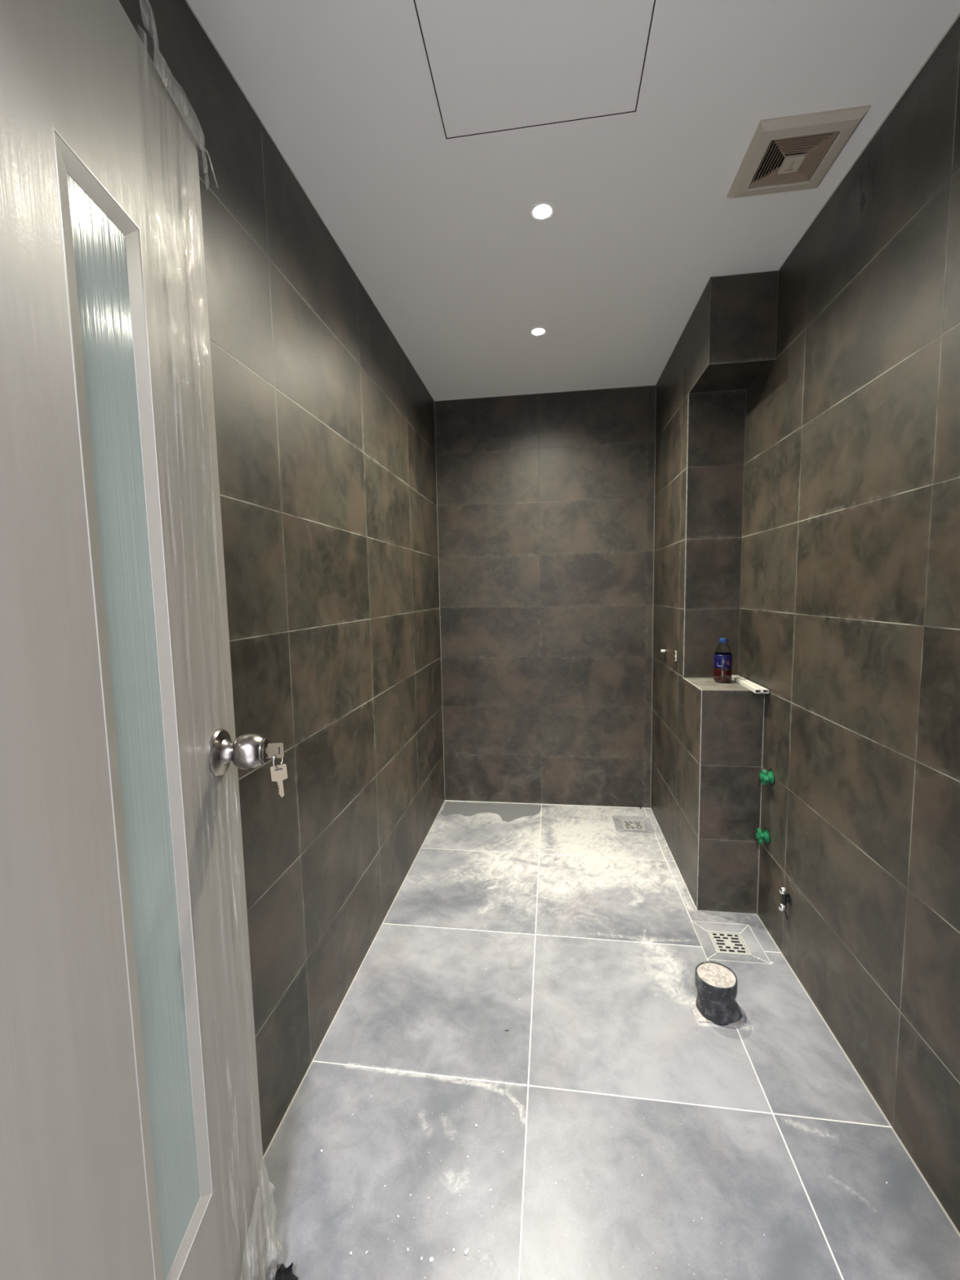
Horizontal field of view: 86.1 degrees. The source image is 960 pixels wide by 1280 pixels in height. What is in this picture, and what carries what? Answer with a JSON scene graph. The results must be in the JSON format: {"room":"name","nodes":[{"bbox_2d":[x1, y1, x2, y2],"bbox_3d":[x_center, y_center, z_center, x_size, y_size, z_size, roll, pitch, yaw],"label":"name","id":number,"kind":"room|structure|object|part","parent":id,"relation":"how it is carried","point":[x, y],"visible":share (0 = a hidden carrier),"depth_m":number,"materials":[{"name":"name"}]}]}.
{"room":"building under construction","nodes":[
{"label":"building under construction","id":0,"kind":"room"},
{"bbox_2d":[119,0,444,1156],"bbox_3d":[-0.500,-0.034,1.611,0.100,2.470,3.030,0,5,8],"label":"wall","id":1,"kind":"structure","parent":0,"point":[325,426],"depth_m":1.42,"materials":[{"name":"tile"}]},
{"bbox_2d":[0,0,280,1279],"bbox_3d":[-0.382,0.199,0.547,0.114,2.077,0.745,-1,5,-3],"label":"door","id":2,"kind":"structure","parent":1,"relation":"in","point":[131,1138],"depth_m":0.57,"materials":[{"name":"white paint"}]},
{"bbox_3d":[-0.413,0.162,0.629,0.006,1.293,0.098,-1,5,-3],"label":"glass pane","id":3,"kind":"part","parent":2,"relation":"part of","materials":[{"name":"glass"}]},
{"bbox_3d":[-0.367,0.178,0.819,0.052,0.058,0.058,-1,5,-3],"label":"knob","id":4,"kind":"part","parent":2,"relation":"part of","materials":[{"name":"silver metal"}]},
{"bbox_2d":[265,742,287,797],"bbox_3d":[-0.338,0.210,0.821,0.056,0.090,0.018,-2,6,-14],"label":"key","id":5,"kind":"object","parent":2,"relation":"attached to","point":[273,750],"visible":0.96,"depth_m":0.82,"materials":[{"name":"silver metal"}]},
{"bbox_2d":[185,0,434,400],"bbox_3d":[-0.467,-1.248,1.539,0.004,0.004,2.934,0,5,8],"label":"trim","id":6,"kind":"structure","parent":1,"relation":"attached to","point":[186,1],"depth_m":1.29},
{"bbox_2d":[434,385,655,808],"bbox_3d":[0.491,-0.188,3.045,1.667,2.470,0.100,0,5,8],"label":"wall","id":7,"kind":"structure","parent":0,"point":[545,501],"depth_m":3.00,"materials":[{"name":"tile"}]},
{"bbox_2d":[434,406,444,789],"bbox_3d":[-0.242,-0.194,3.096,0.003,2.403,0.003,0,5,8],"label":"trim","id":8,"kind":"structure","parent":7,"relation":"attached to","point":[434,406],"depth_m":3.09,"materials":[{"name":"tile"}]},
{"bbox_2d":[434,384,655,401],"bbox_3d":[0.349,-1.392,2.898,1.244,0.004,0.004,0,5,8],"label":"trim","id":9,"kind":"structure","parent":7,"relation":"attached to","point":[654,384],"depth_m":2.89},
{"bbox_2d":[444,800,646,808],"bbox_3d":[0.394,0.997,3.122,1.244,0.004,0.004,0,5,8],"label":"trim","id":10,"kind":"structure","parent":7,"relation":"attached to","point":[445,800],"depth_m":3.12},
{"bbox_2d":[186,0,959,400],"bbox_3d":[0.258,-1.298,1.433,1.667,0.090,3.130,0,5,8],"label":"ceiling","id":11,"kind":"structure","parent":0,"point":[440,233],"depth_m":1.36,"materials":[{"name":"paint"}]},
{"bbox_2d":[414,0,654,137],"bbox_3d":[0.109,-1.224,1.005,0.451,0.030,0.454,0,5,8],"label":"ceiling access panel","id":12,"kind":"object","parent":11,"relation":"attached to","point":[495,64],"visible":1,"depth_m":1.07,"materials":[{"name":"paint"}]},
{"bbox_2d":[529,326,546,335],"bbox_3d":[0.249,-1.337,2.202,0.072,0.034,0.072,0,5,8],"label":"recessed light","id":13,"kind":"object","parent":11,"relation":"in","point":[538,331],"visible":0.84,"depth_m":2.20,"materials":[{"name":"white plastic"}]},
{"bbox_2d":[529,201,554,220],"bbox_3d":[0.182,-1.270,1.504,0.072,0.034,0.072,0,5,8],"label":"recessed light","id":14,"kind":"object","parent":11,"relation":"in","point":[541,211],"visible":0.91,"depth_m":1.51,"materials":[{"name":"white plastic"}]},
{"bbox_2d":[726,105,871,198],"bbox_3d":[0.805,-1.256,1.328,0.241,0.061,0.241,0,5,8],"label":"fan","id":15,"kind":"object","parent":11,"relation":"attached to","point":[802,149],"visible":1,"depth_m":1.30,"materials":[{"name":"beige plastic"}]},
{"bbox_3d":[0.806,-1.232,1.331,0.048,0.010,0.048,0,5,8],"label":"plate","id":16,"kind":"part","parent":15,"relation":"part of","materials":[{"name":"beige plastic"}]},
{"bbox_2d":[262,800,959,1279],"bbox_3d":[0.299,1.166,1.615,1.467,0.050,3.030,0,5,8],"label":"floor","id":17,"kind":"structure","parent":0,"point":[765,1131],"depth_m":1.30,"materials":[{"name":"tile"}]},
{"bbox_2d":[266,1259,297,1279],"bbox_3d":[-0.381,1.196,0.957,0.094,0.037,0.060,0,5,8],"label":"scrap","id":18,"kind":"object","parent":17,"relation":"on","point":[277,1272],"visible":0.86,"depth_m":0.97,"materials":[{"name":"black plastic"}]},
{"bbox_2d":[320,835,887,1279],"bbox_3d":[0.320,1.128,1.723,1.352,0.005,1.994,0,5,8],"label":"crumbs","id":19,"kind":"object","parent":17,"relation":"on","point":[466,1251],"visible":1,"depth_m":1.02,"materials":[{"name":"white"}]},
{"bbox_2d":[621,819,645,830],"bbox_3d":[0.846,1.036,2.841,0.116,0.033,0.116,0,5,8],"label":"floor drain","id":20,"kind":"object","parent":17,"relation":"on","point":[633,826],"visible":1,"depth_m":2.84,"materials":[{"name":"silver metal"}]},
{"bbox_2d":[693,960,746,1026],"bbox_3d":[0.728,1.077,1.572,0.137,0.118,0.119,0,5,8],"label":"pipe stub","id":21,"kind":"object","parent":17,"relation":"on","point":[715,1002],"visible":1,"depth_m":1.53,"materials":[{"name":"black plastic"}]},
{"bbox_2d":[706,930,752,955],"bbox_3d":[0.912,1.124,1.885,0.120,0.033,0.120,0,5,8],"label":"floor drain","id":22,"kind":"object","parent":17,"relation":"on","point":[726,945],"visible":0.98,"depth_m":1.89,"materials":[{"name":"silver metal"}]},
{"bbox_2d":[650,271,777,913],"bbox_3d":[1.042,-0.136,2.434,0.247,2.460,1.003,0,5,8],"label":"wall","id":23,"kind":"structure","parent":0,"point":[744,307],"depth_m":2.16,"materials":[{"name":"tile"}]},
{"bbox_2d":[650,385,656,791],"bbox_3d":[0.985,-0.201,2.922,0.003,2.403,0.003,0,5,8],"label":"trim","id":24,"kind":"structure","parent":23,"relation":"attached to","point":[655,385],"depth_m":2.91,"materials":[{"name":"tile"}]},
{"bbox_2d":[660,644,666,661],"bbox_3d":[0.930,0.058,2.598,0.025,0.094,0.033,0,5,8],"label":"stub","id":25,"kind":"object","parent":23,"relation":"attached to","point":[661,651],"visible":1,"depth_m":2.59,"materials":[{"name":"grey plastic"}]},
{"bbox_2d":[650,808,697,911],"bbox_3d":[0.941,1.040,2.551,0.004,0.004,0.987,0,5,8],"label":"trim","id":26,"kind":"structure","parent":23,"relation":"attached to","point":[651,809],"depth_m":2.41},
{"bbox_2d":[655,276,711,385],"bbox_3d":[0.895,-1.349,2.327,0.003,0.003,0.986,0,5,8],"label":"trim","id":27,"kind":"structure","parent":23,"relation":"attached to","point":[710,277],"depth_m":2.18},
{"bbox_2d":[683,393,688,677],"bbox_3d":[0.883,-0.431,2.204,0.003,1.206,0.003,0,5,8],"label":"trim","id":28,"kind":"structure","parent":23,"relation":"attached to","point":[688,393],"depth_m":2.20,"materials":[{"name":"metal"}]},
{"bbox_2d":[683,677,702,690],"bbox_3d":[0.875,0.181,2.122,0.003,0.003,0.284,0,5,8],"label":"trim","id":29,"kind":"structure","parent":23,"relation":"attached to","point":[683,677],"depth_m":2.10,"materials":[{"name":"metal"}]},
{"bbox_2d":[684,677,710,678],"bbox_3d":[1.007,0.167,2.244,0.229,0.002,0.002,0,5,8],"label":"trim","id":30,"kind":"structure","parent":23,"relation":"attached to","point":[684,677],"depth_m":2.25,"materials":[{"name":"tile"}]},
{"bbox_2d":[688,364,709,393],"bbox_3d":[0.852,-1.016,2.009,0.002,0.002,0.283,0,5,8],"label":"trim","id":31,"kind":"structure","parent":23,"relation":"attached to","point":[708,364],"depth_m":2.00,"materials":[{"name":"grey metal"}]},
{"bbox_2d":[696,690,702,910],"bbox_3d":[0.864,0.641,2.025,0.003,0.900,0.003,0,5,8],"label":"trim","id":32,"kind":"structure","parent":23,"relation":"attached to","point":[701,691],"depth_m":2.02,"materials":[{"name":"metal"}]},
{"bbox_2d":[708,277,711,364],"bbox_3d":[0.830,-1.152,1.856,0.002,0.302,0.002,0,5,8],"label":"trim","id":33,"kind":"structure","parent":23,"relation":"attached to","point":[710,277],"depth_m":1.85,"materials":[{"name":"grey metal"}]},
{"bbox_2d":[693,389,746,393],"bbox_3d":[0.984,-1.031,2.132,0.229,0.002,0.002,0,5,8],"label":"trim","id":34,"kind":"structure","parent":23,"relation":"attached to","point":[741,389],"depth_m":2.13,"materials":[{"name":"grey tile"}]},
{"bbox_2d":[713,638,732,683],"bbox_3d":[1.010,0.084,2.136,0.070,0.183,0.071,0,5,8],"label":"drink bottle","id":35,"kind":"object","parent":23,"relation":"on","point":[722,656],"visible":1,"depth_m":2.11,"materials":[{"name":"blue plastic"}]},
{"bbox_2d":[697,910,756,914],"bbox_3d":[0.985,1.087,2.051,0.230,0.003,0.003,0,5,8],"label":"trim","id":36,"kind":"structure","parent":23,"relation":"attached to","point":[698,910],"depth_m":2.05,"materials":[{"name":"tile"}]},
{"bbox_2d":[737,401,746,674],"bbox_3d":[1.108,-0.432,2.172,0.002,1.205,0.002,0,5,8],"label":"trim","id":37,"kind":"structure","parent":23,"relation":"attached to","point":[745,402],"depth_m":2.17,"materials":[{"name":"grey tile"}]},
{"bbox_2d":[709,359,775,364],"bbox_3d":[0.945,-1.004,1.855,0.229,0.002,0.002,0,5,8],"label":"trim","id":38,"kind":"structure","parent":23,"relation":"attached to","point":[766,359],"depth_m":1.85,"materials":[{"name":"grey metal"}]},
{"bbox_2d":[711,270,777,277],"bbox_3d":[0.940,-1.302,1.827,0.230,0.003,0.003,0,5,8],"label":"trim","id":39,"kind":"structure","parent":23,"relation":"attached to","point":[771,270],"depth_m":1.83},
{"bbox_2d":[731,675,761,693],"bbox_3d":[1.062,0.175,2.064,0.021,0.014,0.330,0,5,11],"label":"cable trunking","id":40,"kind":"object","parent":23,"relation":"on","point":[754,689],"visible":0.85,"depth_m":2.02,"materials":[{"name":"grey plastic"}]},
{"bbox_2d":[735,675,768,693],"bbox_3d":[1.080,0.174,2.061,0.021,0.014,0.330,0,5,9],"label":"cable trunking","id":41,"kind":"object","parent":23,"relation":"on","point":[764,690],"visible":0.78,"depth_m":1.97,"materials":[{"name":"grey plastic"}]},
{"bbox_2d":[756,693,764,914],"bbox_3d":[1.089,0.639,1.993,0.003,0.900,0.003,0,5,8],"label":"trim","id":42,"kind":"structure","parent":23,"relation":"attached to","point":[764,693],"depth_m":1.99,"materials":[{"name":"metal"}]},
{"bbox_2d":[775,271,778,354],"bbox_3d":[1.055,-1.154,1.825,0.002,0.302,0.002,0,5,8],"label":"trim","id":43,"kind":"structure","parent":23,"relation":"attached to","point":[778,271],"depth_m":1.82,"materials":[{"name":"grey tile"}]},
{"bbox_2d":[737,15,959,1233],"bbox_3d":[1.051,-0.043,1.393,0.100,2.470,3.030,0,5,8],"label":"wall","id":44,"kind":"structure","parent":0,"point":[850,616],"depth_m":1.28,"materials":[{"name":"tile"}]},
{"bbox_2d":[755,827,770,845],"bbox_3d":[1.064,0.743,1.938,0.040,0.062,0.060,0,5,8],"label":"plug","id":45,"kind":"object","parent":44,"relation":"attached to","point":[761,836],"visible":1,"depth_m":1.93,"materials":[{"name":"green plastic"}]},
{"bbox_2d":[759,768,774,785],"bbox_3d":[1.057,0.507,1.896,0.040,0.064,0.060,0,5,8],"label":"plug","id":46,"kind":"object","parent":44,"relation":"attached to","point":[765,777],"visible":1,"depth_m":1.89,"materials":[{"name":"green plastic"}]},
{"bbox_2d":[777,885,791,919],"bbox_3d":[1.040,0.899,1.758,0.035,0.116,0.034,0,5,8],"label":"angle valve","id":47,"kind":"object","parent":44,"relation":"attached to","point":[785,897],"visible":1,"depth_m":1.75,"materials":[{"name":"silver metal"}]},
{"bbox_2d":[777,13,959,271],"bbox_3d":[0.918,-1.210,0.851,0.005,0.005,1.952,0,5,8],"label":"trim","id":48,"kind":"structure","parent":44,"relation":"attached to","point":[958,15],"depth_m":1.24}
]}

